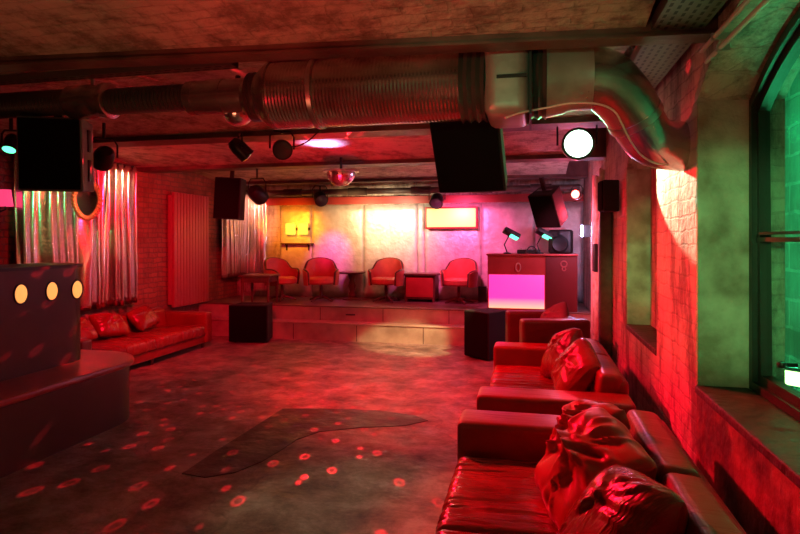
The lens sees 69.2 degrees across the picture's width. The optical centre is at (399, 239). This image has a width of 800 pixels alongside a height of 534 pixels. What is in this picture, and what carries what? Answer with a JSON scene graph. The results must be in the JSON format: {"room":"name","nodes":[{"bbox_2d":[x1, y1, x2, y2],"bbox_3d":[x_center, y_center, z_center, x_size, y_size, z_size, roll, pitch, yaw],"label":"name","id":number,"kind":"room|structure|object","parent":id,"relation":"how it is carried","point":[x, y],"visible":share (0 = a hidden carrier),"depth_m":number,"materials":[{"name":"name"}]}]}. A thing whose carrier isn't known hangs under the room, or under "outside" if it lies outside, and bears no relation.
{"room":"entertainment venue","nodes":[
{"label":"entertainment venue","id":0,"kind":"room"},
{"bbox_2d":[16,115,93,191],"bbox_3d":[-2.781,-0.797,4.734,0.468,0.800,0.438,0,4,-11],"label":"speaker","id":1,"kind":"object","parent":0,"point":[55,154],"visible":0.98,"depth_m":4.54},
{"bbox_2d":[0,147,236,319],"bbox_3d":[-5.299,0.000,5.851,0.300,3.600,14.300,0,0,13],"label":"wall","id":2,"kind":"structure","parent":0,"point":[153,189],"depth_m":9.97,"materials":[{"name":"brick"}]},
{"bbox_2d":[0,189,13,212],"bbox_3d":[-4.778,-0.465,6.985,0.230,0.280,0.170,0,0,13],"label":"wall lamp","id":3,"kind":"object","parent":2,"relation":"attached to","point":[6,200],"visible":1,"depth_m":6.93,"materials":[{"name":"red"}]},
{"bbox_2d":[168,192,208,307],"bbox_3d":[-3.948,0.175,10.846,0.149,2.050,1.160,0,0,13],"label":"panel radiator","id":4,"kind":"object","parent":2,"relation":"attached to","point":[188,214],"visible":1,"depth_m":10.70,"materials":[{"name":"red metal"}]},
{"bbox_2d":[221,190,266,278],"bbox_3d":[-3.360,-0.136,12.361,1.006,1.876,0.354,0,0,-37],"label":"curtain","id":5,"kind":"object","parent":2,"relation":"hanging from","point":[244,242],"visible":0.67,"depth_m":12.49,"materials":[{"name":"silver metal"}]},
{"bbox_2d":[0,336,492,533],"bbox_3d":[-1.586,1.847,5.018,7.310,0.106,14.300,0,0,13],"label":"floor","id":6,"kind":"structure","parent":0,"point":[185,406],"depth_m":4.98,"materials":[{"name":"concrete"}]},
{"bbox_2d":[0,263,133,477],"bbox_3d":[-3.714,1.020,3.733,1.160,1.560,5.260,0,0,13],"label":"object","id":7,"kind":"structure","parent":6,"relation":"on","point":[56,395],"depth_m":5.17,"materials":[{"name":"wood"}]},
{"bbox_2d":[13,283,28,304],"bbox_3d":[-3.342,0.476,5.115,0.016,0.200,0.160,0,0,13],"label":"round light","id":8,"kind":"object","parent":7,"relation":"attached to","point":[20,290],"depth_m":5.11,"materials":[{"name":"yellow glass"}]},
{"bbox_2d":[0,267,79,381],"bbox_3d":[-3.993,0.735,3.631,0.620,0.930,4.940,0,0,13],"label":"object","id":9,"kind":"structure","parent":7,"relation":"on","point":[39,334],"depth_m":5.29,"materials":[{"name":"metal"}]},
{"bbox_2d":[0,263,82,271],"bbox_3d":[-3.990,0.255,3.641,0.660,0.030,4.960,0,0,13],"label":"countertop","id":10,"kind":"structure","parent":7,"relation":"on","point":[28,266],"depth_m":5.46,"materials":[{"name":"black plastic"}]},
{"bbox_2d":[45,281,58,300],"bbox_3d":[-3.268,0.479,5.448,0.016,0.200,0.160,0,0,13],"label":"round light","id":11,"kind":"object","parent":7,"relation":"attached to","point":[51,287],"depth_m":5.44,"materials":[{"name":"yellow glass"}]},
{"bbox_2d":[71,279,83,299],"bbox_3d":[-3.200,0.490,5.749,0.016,0.200,0.160,0,0,13],"label":"round light","id":12,"kind":"object","parent":7,"relation":"attached to","point":[77,288],"depth_m":5.73,"materials":[{"name":"yellow glass"}]},
{"bbox_2d":[80,308,211,365],"bbox_3d":[-3.958,1.474,8.471,0.960,0.653,2.950,0,0,13],"label":"leather sofa","id":13,"kind":"object","parent":6,"relation":"on","point":[176,331],"visible":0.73,"depth_m":8.80,"materials":[{"name":"red leather"}]},
{"bbox_2d":[80,317,97,340],"bbox_3d":[-4.308,1.212,7.677,0.332,0.353,0.557,0,0,21],"label":"cushion","id":14,"kind":"object","parent":13,"relation":"on","point":[87,331],"visible":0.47,"depth_m":7.74,"materials":[{"name":"leather"}]},
{"bbox_2d":[89,313,128,336],"bbox_3d":[-4.166,1.214,8.313,0.326,0.350,0.556,0,0,23],"label":"cushion","id":15,"kind":"object","parent":13,"relation":"on","point":[105,324],"visible":0.96,"depth_m":8.19,"materials":[{"name":"leather"}]},
{"bbox_2d":[92,344,125,352],"bbox_3d":[-4.064,1.485,7.514,0.733,0.190,0.632,0,0,13],"label":"seat cushion","id":16,"kind":"object","parent":13,"relation":"on","point":[104,347],"depth_m":7.62,"materials":[{"name":"leather"}]},
{"bbox_2d":[92,337,156,355],"bbox_3d":[-3.924,1.485,8.136,0.733,0.190,0.632,0,0,13],"label":"seat cushion","id":17,"kind":"object","parent":13,"relation":"on","point":[135,346],"depth_m":8.06,"materials":[{"name":"leather"}]},
{"bbox_2d":[122,315,137,332],"bbox_3d":[-4.221,1.314,8.856,0.191,0.334,0.630,0,0,13],"label":"cushion","id":18,"kind":"object","parent":13,"relation":"on","point":[132,329],"depth_m":8.86,"materials":[{"name":"red leather"}]},
{"bbox_2d":[126,305,159,330],"bbox_3d":[-4.005,1.216,9.044,0.325,0.359,0.558,0,0,7],"label":"cushion","id":19,"kind":"object","parent":13,"relation":"on","point":[144,317],"visible":1,"depth_m":8.89,"materials":[{"name":"leather"}]},
{"bbox_2d":[116,330,182,348],"bbox_3d":[-3.785,1.485,8.759,0.733,0.190,0.632,0,0,13],"label":"seat cushion","id":20,"kind":"object","parent":13,"relation":"on","point":[165,339],"depth_m":8.67,"materials":[{"name":"leather"}]},
{"bbox_2d":[153,308,165,326],"bbox_3d":[-4.082,1.314,9.479,0.191,0.334,0.630,0,0,13],"label":"cushion","id":21,"kind":"object","parent":13,"relation":"on","point":[161,313],"depth_m":9.63,"materials":[{"name":"red leather"}]},
{"bbox_2d":[147,324,205,341],"bbox_3d":[-3.645,1.485,9.381,0.733,0.190,0.632,0,0,13],"label":"seat cushion","id":22,"kind":"object","parent":13,"relation":"on","point":[190,332],"depth_m":9.32,"materials":[{"name":"leather"}]},
{"bbox_2d":[229,302,272,342],"bbox_3d":[-2.635,1.470,10.368,0.697,0.660,0.518,0,0,5],"label":"floor speaker","id":23,"kind":"object","parent":6,"relation":"on","point":[248,321],"visible":1,"depth_m":10.12,"materials":[{"name":"black wood"}]},
{"bbox_2d":[198,295,590,345],"bbox_3d":[-0.222,1.509,11.091,7.309,0.582,1.847,0,0,13],"label":"stage","id":24,"kind":"object","parent":6,"relation":"on","point":[414,321],"visible":0.7,"depth_m":10.49,"materials":[{"name":"brown wood"}]},
{"bbox_2d":[239,273,279,302],"bbox_3d":[-2.679,0.938,11.100,0.600,0.560,0.600,0,0,7],"label":"side table","id":25,"kind":"object","parent":24,"relation":"on","point":[252,278],"visible":0.92,"depth_m":10.86,"materials":[{"name":"brown wood"}]},
{"bbox_2d":[263,257,299,301],"bbox_3d":[-2.404,0.786,11.720,0.663,0.865,0.739,0,0,41],"label":"tub chair","id":26,"kind":"object","parent":24,"relation":"on","point":[272,265],"visible":0.91,"depth_m":11.75,"materials":[{"name":"leather"}]},
{"bbox_2d":[302,257,339,301],"bbox_3d":[-1.586,0.786,11.631,0.739,0.865,0.663,0,0,-11],"label":"tub chair","id":27,"kind":"object","parent":24,"relation":"on","point":[320,271],"visible":1,"depth_m":11.71,"materials":[{"name":"leather"}]},
{"bbox_2d":[339,271,365,299],"bbox_3d":[-0.985,0.933,11.900,0.560,0.570,0.560,0,0,13],"label":"pedestal table","id":28,"kind":"object","parent":24,"relation":"on","point":[351,296],"visible":0.96,"depth_m":11.84,"materials":[{"name":"brown wood"}]},
{"bbox_2d":[367,257,404,302],"bbox_3d":[-0.269,0.786,11.530,0.739,0.865,0.663,0,0,17],"label":"tub chair","id":29,"kind":"object","parent":24,"relation":"on","point":[390,270],"visible":1,"depth_m":11.58,"materials":[{"name":"leather"}]},
{"bbox_2d":[404,272,439,302],"bbox_3d":[0.435,0.938,11.540,0.680,0.560,0.460,0,0,16],"label":"side table","id":30,"kind":"object","parent":24,"relation":"on","point":[418,285],"visible":0.88,"depth_m":11.36,"materials":[{"name":"brown wood"}]},
{"bbox_2d":[440,258,477,304],"bbox_3d":[1.153,0.786,11.228,0.739,0.865,0.663,0,0,27],"label":"tub chair","id":31,"kind":"object","parent":24,"relation":"on","point":[460,272],"visible":1,"depth_m":11.21,"materials":[{"name":"leather"}]},
{"bbox_2d":[478,286,486,301],"bbox_3d":[1.636,1.068,11.507,0.160,0.300,0.127,0,0,13],"label":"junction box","id":32,"kind":"object","parent":24,"relation":"on","point":[482,290],"visible":1,"depth_m":11.45,"materials":[{"name":"black plastic"}]},
{"bbox_2d":[486,253,577,311],"bbox_3d":[2.320,0.729,10.241,1.530,0.978,0.680,0,0,13],"label":"booth","id":33,"kind":"object","parent":24,"relation":"on","point":[516,281],"visible":1,"depth_m":9.94,"materials":[{"name":"red paint"}]},
{"bbox_2d":[502,227,520,253],"bbox_3d":[1.953,0.004,10.159,0.309,0.472,0.171,0,0,1],"label":"desk lamp","id":34,"kind":"object","parent":33,"relation":"on","point":[507,231],"visible":1,"depth_m":10.10,"materials":[{"name":"black metal"}]},
{"bbox_2d":[517,248,540,253],"bbox_3d":[2.281,0.193,10.270,0.400,0.095,0.300,0,0,13],"label":"mixer","id":35,"kind":"object","parent":33,"relation":"on","point":[519,251],"visible":0.91,"depth_m":10.14,"materials":[{"name":"black plastic"}]},
{"bbox_2d":[526,246,537,253],"bbox_3d":[2.268,0.170,9.986,0.190,0.140,0.078,0,0,-2],"label":"headphones","id":36,"kind":"object","parent":33,"relation":"on","point":[536,250],"visible":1,"depth_m":9.97,"materials":[{"name":"black plastic"}]},
{"bbox_2d":[535,228,552,253],"bbox_3d":[2.539,0.004,10.212,0.309,0.472,0.171,0,0,1],"label":"desk lamp","id":37,"kind":"object","parent":33,"relation":"on","point":[542,232],"visible":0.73,"depth_m":10.15,"materials":[{"name":"black metal"}]},
{"bbox_2d":[548,230,572,253],"bbox_3d":[2.829,0.030,10.213,0.400,0.420,0.311,0,0,23],"label":"monitor speaker","id":38,"kind":"object","parent":33,"relation":"on","point":[561,242],"visible":1,"depth_m":10.08},
{"bbox_2d":[464,308,506,360],"bbox_3d":[1.337,1.440,8.916,0.518,0.720,0.498,0,0,-39],"label":"floor speaker","id":39,"kind":"object","parent":6,"relation":"on","point":[484,327],"visible":0.83,"depth_m":8.73,"materials":[{"name":"black plastic"}]},
{"bbox_2d":[464,311,487,358],"bbox_3d":[1.143,1.430,8.758,0.017,0.670,0.470,0,0,-39],"label":"grille","id":40,"kind":"object","parent":39,"relation":"attached to","point":[475,322],"depth_m":8.73,"materials":[{"name":"black"}]},
{"bbox_2d":[505,310,589,342],"bbox_3d":[1.827,1.370,7.306,0.810,0.860,1.020,0,0,-1],"label":"leather armchair","id":41,"kind":"object","parent":6,"relation":"on","point":[525,326],"visible":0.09,"depth_m":6.81,"materials":[{"name":"red leather"}]},
{"bbox_2d":[540,302,568,317],"bbox_3d":[1.962,1.040,7.371,0.330,0.511,0.542,0,0,-42],"label":"cushion","id":42,"kind":"object","parent":41,"relation":"on","point":[560,310],"visible":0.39,"depth_m":7.32,"materials":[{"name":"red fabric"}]},
{"bbox_2d":[476,338,635,414],"bbox_3d":[1.404,1.424,5.465,1.150,0.752,2.440,0,0,13],"label":"leather sofa","id":43,"kind":"object","parent":6,"relation":"on","point":[517,384],"visible":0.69,"depth_m":4.55,"materials":[{"name":"red leather"}]},
{"bbox_2d":[489,365,553,387],"bbox_3d":[1.388,1.455,5.925,0.903,0.190,0.884,0,0,13],"label":"seat cushion","id":44,"kind":"object","parent":43,"relation":"on","point":[517,375],"depth_m":5.80,"materials":[{"name":"leather"}]},
{"bbox_2d":[490,384,554,389],"bbox_3d":[1.194,1.455,5.056,0.903,0.190,0.884,0,0,13],"label":"seat cushion","id":45,"kind":"object","parent":43,"relation":"on","point":[493,385],"depth_m":5.45,"materials":[{"name":"leather"}]},
{"bbox_2d":[540,328,582,378],"bbox_3d":[1.599,1.129,5.744,0.360,0.545,0.594,0,0,-9],"label":"cushion","id":46,"kind":"object","parent":43,"relation":"on","point":[562,340],"visible":0.6,"depth_m":5.63,"materials":[{"name":"leather"}]},
{"bbox_2d":[551,337,600,391],"bbox_3d":[1.522,1.142,5.040,0.366,0.543,0.591,0,0,6],"label":"cushion","id":47,"kind":"object","parent":43,"relation":"on","point":[575,369],"visible":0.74,"depth_m":4.89,"materials":[{"name":"leather"}]},
{"bbox_2d":[586,338,607,356],"bbox_3d":[1.921,1.250,5.806,0.218,0.406,0.882,0,0,13],"label":"cushion","id":48,"kind":"object","parent":43,"relation":"on","point":[599,349],"depth_m":5.72,"materials":[{"name":"red leather"}]},
{"bbox_2d":[590,354,623,393],"bbox_3d":[1.726,1.250,4.937,0.218,0.406,0.882,0,0,13],"label":"cushion","id":49,"kind":"object","parent":43,"relation":"on","point":[608,378],"depth_m":4.55,"materials":[{"name":"red leather"}]},
{"bbox_2d":[435,409,746,533],"bbox_3d":[0.764,1.409,2.678,1.250,0.782,2.600,0,0,13],"label":"leather sofa","id":50,"kind":"object","parent":6,"relation":"on","point":[493,489],"visible":0.7,"depth_m":3.08,"materials":[{"name":"red leather"}]},
{"bbox_2d":[435,530,481,533],"bbox_3d":[0.545,1.455,2.230,1.002,0.190,0.964,0,0,13],"label":"seat cushion","id":51,"kind":"object","parent":50,"relation":"on","point":[440,531],"depth_m":2.75,"materials":[{"name":"leather"}]},
{"bbox_2d":[436,456,557,533],"bbox_3d":[0.757,1.455,3.176,1.003,0.190,0.964,0,0,13],"label":"seat cushion","id":52,"kind":"object","parent":50,"relation":"on","point":[486,494],"depth_m":3.06,"materials":[{"name":"leather"}]},
{"bbox_2d":[550,399,630,438],"bbox_3d":[1.048,1.137,3.272,0.380,0.478,0.540,0,0,-21],"label":"cushion","id":53,"kind":"object","parent":50,"relation":"on","point":[570,410],"visible":0.3,"depth_m":3.25,"materials":[{"name":"red leather"}]},
{"bbox_2d":[534,407,656,529],"bbox_3d":[0.945,1.163,2.881,0.459,0.539,0.621,0,0,0],"label":"cushion","id":54,"kind":"object","parent":50,"relation":"on","point":[594,440],"visible":0.74,"depth_m":2.80,"materials":[{"name":"red leather"}]},
{"bbox_2d":[557,464,688,533],"bbox_3d":[0.871,1.168,2.325,0.422,0.475,0.545,0,0,-6],"label":"cushion","id":55,"kind":"object","parent":50,"relation":"on","point":[620,499],"visible":1,"depth_m":2.21,"materials":[{"name":"leather"}]},
{"bbox_2d":[627,410,701,482],"bbox_3d":[1.340,1.236,3.046,0.221,0.436,0.962,0,0,13],"label":"cushion","id":56,"kind":"object","parent":50,"relation":"on","point":[651,432],"depth_m":2.91,"materials":[{"name":"red leather"}]},
{"bbox_2d":[661,473,743,533],"bbox_3d":[1.127,1.236,2.099,0.221,0.436,0.962,0,0,13],"label":"cushion","id":57,"kind":"object","parent":50,"relation":"on","point":[708,514],"depth_m":2.23,"materials":[{"name":"red leather"}]},
{"bbox_2d":[591,221,595,339],"bbox_3d":[3.055,0.750,9.174,0.030,2.100,0.400,0,0,13],"label":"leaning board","id":58,"kind":"object","parent":6,"relation":"on","point":[593,336],"visible":0.12,"depth_m":9.28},
{"bbox_2d":[599,212,611,358],"bbox_3d":[2.603,0.650,7.359,0.140,2.300,0.200,0,0,13],"label":"timber post","id":59,"kind":"object","parent":6,"relation":"on","point":[605,218],"visible":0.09,"depth_m":7.26,"materials":[{"name":"brown wood"}]},
{"bbox_2d":[0,0,654,181],"bbox_3d":[-1.347,-1.495,4.965,7.800,0.610,14.300,0,0,13],"label":"ceiling","id":60,"kind":"structure","parent":0,"point":[27,27],"depth_m":3.42,"materials":[{"name":"concrete"}]},
{"bbox_2d":[1,118,16,153],"bbox_3d":[-3.486,-0.982,5.189,0.153,0.416,0.150,0,0,39],"label":"spotlight","id":61,"kind":"object","parent":60,"relation":"hanging from","point":[9,144],"visible":0.84,"depth_m":5.17,"materials":[{"name":"black metal"}]},
{"bbox_2d":[14,153,137,311],"bbox_3d":[-4.499,-0.081,8.207,0.177,2.206,2.153,0,0,13],"label":"curtain","id":62,"kind":"object","parent":60,"relation":"hanging from","point":[48,229],"visible":0.6,"depth_m":8.41,"materials":[{"name":"silver metal"}]},
{"bbox_2d":[70,182,102,220],"bbox_3d":[-4.177,-0.768,7.739,0.386,1.033,0.068,0,0,-28],"label":"wall mirror","id":63,"kind":"object","parent":60,"relation":"hanging from","point":[86,205],"visible":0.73,"depth_m":7.74,"materials":[{"name":"gold glass"}]},
{"bbox_2d":[93,123,117,170],"bbox_3d":[-3.021,-0.947,5.917,0.276,0.485,0.270,0,0,13],"label":"spotlight","id":64,"kind":"object","parent":60,"relation":"hanging from","point":[103,156],"visible":0.88,"depth_m":5.85,"materials":[{"name":"black metal"}]},
{"bbox_2d":[0,62,238,84],"bbox_3d":[-2.991,-1.167,4.257,3.900,0.045,0.090,0,0,13],"label":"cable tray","id":65,"kind":"object","parent":60,"relation":"hanging from","point":[96,73],"visible":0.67,"depth_m":4.01,"materials":[{"name":"grey metal"}]},
{"bbox_2d":[213,171,245,219],"bbox_3d":[-2.792,-0.788,9.591,0.437,0.900,0.378,3,0,5],"label":"speaker","id":66,"kind":"object","parent":60,"relation":"hanging from","point":[229,192],"visible":0.98,"depth_m":9.41},
{"bbox_2d":[213,178,239,218],"bbox_3d":[-2.813,-0.679,9.411,0.410,0.650,0.017,3,0,5],"label":"grille","id":67,"kind":"object","parent":66,"relation":"attached to","point":[227,190],"depth_m":9.40,"materials":[{"name":"black fabric"}]},
{"bbox_2d":[222,75,250,125],"bbox_3d":[-1.215,-1.042,4.350,0.300,0.375,0.300,0,0,13],"label":"ball","id":68,"kind":"object","parent":60,"relation":"hanging from","point":[236,119],"visible":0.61,"depth_m":4.29,"materials":[{"name":"white metal"}]},
{"bbox_2d":[323,157,358,185],"bbox_3d":[-0.865,-0.998,8.500,0.525,0.423,0.525,0,0,13],"label":"ball","id":69,"kind":"object","parent":60,"relation":"hanging from","point":[340,176],"visible":1,"depth_m":8.35,"materials":[{"name":"white metal"}]},
{"bbox_2d":[0,47,690,170],"bbox_3d":[-1.168,-0.918,4.167,6.289,0.904,0.738,0,0,9],"label":"ventilation duct","id":70,"kind":"object","parent":60,"relation":"hanging from","point":[491,87],"visible":0.94,"depth_m":3.76,"materials":[{"name":"metal"}]},
{"bbox_2d":[505,102,668,165],"bbox_3d":[1.230,-0.652,3.542,1.147,0.360,0.284,0,0,-13],"label":"cable","id":71,"kind":"object","parent":70,"relation":"hanging from","point":[606,106],"visible":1,"depth_m":3.49,"materials":[{"name":"white plastic"}]},
{"bbox_2d":[266,180,579,196],"bbox_3d":[0.216,-1.041,11.481,6.400,0.278,0.156,0,0,13],"label":"ceiling pipe","id":72,"kind":"object","parent":60,"relation":"hanging from","point":[415,189],"visible":0.8,"depth_m":11.52,"materials":[{"name":"metal"}]},
{"bbox_2d":[312,185,327,206],"bbox_3d":[-1.615,-0.891,11.779,0.323,0.432,0.328,0,0,13],"label":"spotlight","id":73,"kind":"object","parent":72,"relation":"hanging from","point":[320,199],"visible":1,"depth_m":11.71,"materials":[{"name":"black metal"}]},
{"bbox_2d":[429,193,445,208],"bbox_3d":[0.723,-0.829,11.478,0.316,0.435,0.327,0,0,-19],"label":"spotlight","id":74,"kind":"object","parent":72,"relation":"hanging from","point":[436,201],"visible":0.8,"depth_m":11.41,"materials":[{"name":"black metal"}]},
{"bbox_2d":[429,120,506,192],"bbox_3d":[0.537,-0.795,4.451,0.536,0.820,0.298,0,24,24],"label":"speaker","id":75,"kind":"object","parent":60,"relation":"hanging from","point":[469,157],"visible":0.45,"depth_m":4.37},
{"bbox_2d":[629,0,726,88],"bbox_3d":[1.152,-1.435,1.484,0.300,0.530,8.000,0,0,13],"label":"cable tray","id":76,"kind":"object","parent":60,"relation":"hanging from","point":[655,61],"visible":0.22,"depth_m":3.18,"materials":[{"name":"metal"}]},
{"bbox_2d":[237,179,583,303],"bbox_3d":[0.786,0.000,11.968,8.900,3.600,0.300,0,0,13],"label":"wall","id":77,"kind":"structure","parent":0,"point":[273,212],"depth_m":12.27,"materials":[{"name":"paint"}]},
{"bbox_2d":[266,193,582,205],"bbox_3d":[0.207,-0.825,11.897,6.800,0.150,0.089,0,0,13],"label":"trim","id":78,"kind":"structure","parent":77,"relation":"attached to","point":[566,196],"depth_m":11.88,"materials":[{"name":"red paint"}]},
{"bbox_2d":[280,202,582,301],"bbox_3d":[0.465,0.233,11.860,6.279,1.931,0.026,0,0,13],"label":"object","id":79,"kind":"structure","parent":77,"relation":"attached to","point":[354,237],"depth_m":11.96,"materials":[{"name":"white paint"}]},
{"bbox_2d":[280,243,313,250],"bbox_3d":[-2.202,0.144,12.402,0.720,0.160,0.100,0,0,13],"label":"wall shelf","id":80,"kind":"object","parent":79,"relation":"attached to","point":[286,244],"visible":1,"depth_m":12.38,"materials":[{"name":"brown wood"}]},
{"bbox_2d":[286,223,309,234],"bbox_3d":[-2.196,-0.235,12.380,0.540,0.240,0.140,0,0,13],"label":"wall lamp","id":81,"kind":"object","parent":79,"relation":"attached to","point":[291,228],"visible":1,"depth_m":12.33,"materials":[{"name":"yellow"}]},
{"bbox_2d":[425,206,477,228],"bbox_3d":[1.033,-0.446,11.659,1.060,0.440,0.135,0,0,13],"label":"light panel","id":82,"kind":"object","parent":79,"relation":"attached to","point":[444,217],"visible":1,"depth_m":11.59,"materials":[{"name":"white plastic"}]},
{"bbox_2d":[528,177,567,227],"bbox_3d":[2.245,-0.599,8.858,0.417,0.770,0.358,0,28,45],"label":"speaker","id":83,"kind":"object","parent":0,"point":[547,205],"visible":1,"depth_m":8.76},
{"bbox_2d":[528,196,558,227],"bbox_3d":[2.175,-0.422,8.787,0.390,0.520,0.017,0,28,45],"label":"grille","id":84,"kind":"object","parent":83,"relation":"attached to","point":[544,209],"depth_m":8.76,"materials":[{"name":"black"}]},
{"bbox_2d":[570,185,583,199],"bbox_3d":[2.620,-0.702,8.597,0.184,0.212,0.180,0,0,13],"label":"spotlight","id":85,"kind":"object","parent":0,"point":[575,194],"visible":1,"depth_m":8.54,"materials":[{"name":"white glass"}]},
{"bbox_2d":[584,0,799,465],"bbox_3d":[2.220,0.000,4.165,0.490,3.600,14.300,0,0,13],"label":"wall","id":86,"kind":"structure","parent":0,"point":[663,384],"depth_m":3.91,"materials":[{"name":"paint"}]},
{"bbox_2d":[247,169,268,204],"bbox_3d":[-2.266,-0.840,9.209,0.342,0.580,0.338,0,0,13],"label":"spotlight","id":87,"kind":"object","parent":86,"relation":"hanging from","point":[257,194],"visible":1,"depth_m":9.13,"materials":[{"name":"black metal"}]},
{"bbox_2d":[269,130,294,159],"bbox_3d":[-1.250,-1.002,6.138,0.243,0.319,0.212,0,0,13],"label":"spotlight","id":88,"kind":"object","parent":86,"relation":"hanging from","point":[282,150],"visible":1,"depth_m":6.09,"materials":[{"name":"black metal"}]},
{"bbox_2d":[290,131,319,146],"bbox_3d":[-1.013,-1.062,6.100,0.351,0.179,0.014,0,0,0],"label":"cable","id":89,"kind":"object","parent":88,"relation":"attached to","point":[318,131],"visible":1,"depth_m":6.09,"materials":[{"name":"black plastic"}]},
{"bbox_2d":[0,116,606,147],"bbox_3d":[-1.273,-1.415,6.414,7.310,0.570,0.340,0,0,13],"label":"ceiling beam","id":90,"kind":"structure","parent":86,"relation":"attached to","point":[585,122],"depth_m":6.21,"materials":[{"name":"paint"}]},
{"bbox_2d":[228,132,253,161],"bbox_3d":[-1.667,-0.973,6.109,0.245,0.313,0.233,0,0,13],"label":"spotlight","id":91,"kind":"object","parent":90,"relation":"hanging from","point":[238,147],"visible":1,"depth_m":6.04,"materials":[{"name":"black metal"}]},
{"bbox_2d":[0,0,717,71],"bbox_3d":[-1.875,-1.415,3.727,7.351,0.570,0.149,0,0,8],"label":"ceiling beam","id":92,"kind":"structure","parent":86,"relation":"attached to","point":[633,36],"depth_m":3.46,"materials":[{"name":"paint"}]},
{"bbox_2d":[137,128,605,172],"bbox_3d":[-0.726,-1.415,8.853,7.310,0.570,0.340,0,0,13],"label":"ceiling beam","id":93,"kind":"structure","parent":86,"relation":"attached to","point":[599,152],"depth_m":8.74,"materials":[{"name":"paint"}]},
{"bbox_2d":[246,161,587,185],"bbox_3d":[-0.179,-1.415,11.293,7.310,0.570,0.340,0,0,13],"label":"ceiling beam","id":94,"kind":"structure","parent":86,"relation":"attached to","point":[575,169],"depth_m":11.02,"materials":[{"name":"paint"}]},
{"bbox_2d":[556,125,597,159],"bbox_3d":[1.754,-1.005,5.749,0.395,0.456,0.298,0,0,13],"label":"spotlight","id":95,"kind":"object","parent":86,"relation":"hanging from","point":[578,143],"visible":0.91,"depth_m":5.62,"materials":[{"name":"white glass"}]},
{"bbox_2d":[581,225,590,236],"bbox_3d":[3.032,-0.146,9.382,0.205,0.200,0.060,0,0,13],"label":"lamp","id":96,"kind":"object","parent":86,"relation":"attached to","point":[585,229],"visible":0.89,"depth_m":9.36,"materials":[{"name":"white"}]},
{"bbox_2d":[591,168,604,341],"bbox_3d":[2.850,0.250,8.396,0.129,2.500,1.232,0,0,13],"label":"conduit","id":97,"kind":"object","parent":86,"relation":"attached to","point":[595,213],"visible":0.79,"depth_m":8.29,"materials":[{"name":"grey"}]},
{"bbox_2d":[598,180,618,211],"bbox_3d":[2.401,-0.506,6.685,0.198,0.360,0.198,0,0,3],"label":"wall speaker","id":98,"kind":"object","parent":86,"relation":"attached to","point":[608,190],"visible":1,"depth_m":6.60,"materials":[{"name":"black plastic"}]},
{"bbox_2d":[598,181,602,210],"bbox_3d":[2.311,-0.506,6.689,0.017,0.330,0.170,0,0,3],"label":"grille","id":99,"kind":"object","parent":98,"relation":"attached to","point":[600,184],"depth_m":6.66,"materials":[{"name":"black"}]},
{"bbox_2d":[627,169,650,324],"bbox_3d":[2.546,0.072,6.186,0.236,1.654,0.013,0,0,13],"label":"trim","id":100,"kind":"structure","parent":86,"relation":"attached to","point":[638,180],"depth_m":6.18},
{"bbox_2d":[626,324,656,355],"bbox_3d":[2.375,0.925,5.453,0.250,0.050,1.512,0,0,13],"label":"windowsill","id":101,"kind":"structure","parent":86,"relation":"attached to","point":[646,334],"depth_m":5.53,"materials":[{"name":"grey concrete"}]},
{"bbox_2d":[697,99,748,387],"bbox_3d":[1.984,0.022,3.565,0.286,1.754,0.013,0,0,13],"label":"window reveal","id":102,"kind":"structure","parent":86,"relation":"attached to","point":[722,126],"depth_m":3.56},
{"bbox_2d":[699,0,751,53],"bbox_3d":[1.069,-1.060,0.350,0.086,0.036,5.950,0,0,13],"label":"pipe","id":103,"kind":"object","parent":86,"relation":"attached to","point":[719,34],"visible":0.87,"depth_m":2.92,"materials":[{"name":"grey metal"}]},
{"bbox_2d":[704,0,770,63],"bbox_3d":[1.081,-1.000,0.347,0.061,0.036,5.950,0,0,13],"label":"pipe","id":104,"kind":"object","parent":86,"relation":"attached to","point":[724,46],"visible":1,"depth_m":2.79,"materials":[{"name":"grey metal"}]},
{"bbox_2d":[695,385,799,488],"bbox_3d":[1.735,0.925,2.489,0.302,0.050,2.216,0,0,13],"label":"window sill","id":105,"kind":"structure","parent":86,"relation":"attached to","point":[776,435],"depth_m":2.84,"materials":[{"name":"grey concrete"}]},
{"bbox_2d":[697,393,799,533],"bbox_3d":[1.839,1.365,2.467,0.490,0.870,2.220,0,0,13],"label":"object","id":106,"kind":"structure","parent":86,"relation":"attached to","point":[760,497],"depth_m":2.81,"materials":[{"name":"grey concrete"}]},
{"bbox_2d":[749,7,799,421],"bbox_3d":[1.899,-0.150,2.447,0.164,2.100,2.201,0,0,13],"label":"window","id":107,"kind":"structure","parent":86,"relation":"in","point":[786,51],"depth_m":3.43,"materials":[{"name":"black paint"}]},
{"bbox_2d":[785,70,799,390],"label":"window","id":108,"kind":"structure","parent":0,"point":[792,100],"depth_m":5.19,"materials":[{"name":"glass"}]},
{"bbox_3d":[3.221,1.750,5.683,0.800,0.300,10.500,0,0,13],"label":"floor","id":109,"kind":"structure","parent":0,"visible":0},
{"bbox_2d":[785,367,799,389],"bbox_3d":[3.087,1.303,4.535,0.199,0.593,0.200,0,0,-39],"label":"floodlight","id":110,"kind":"object","parent":109,"relation":"on","point":[792,375],"visible":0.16,"depth_m":4.50,"materials":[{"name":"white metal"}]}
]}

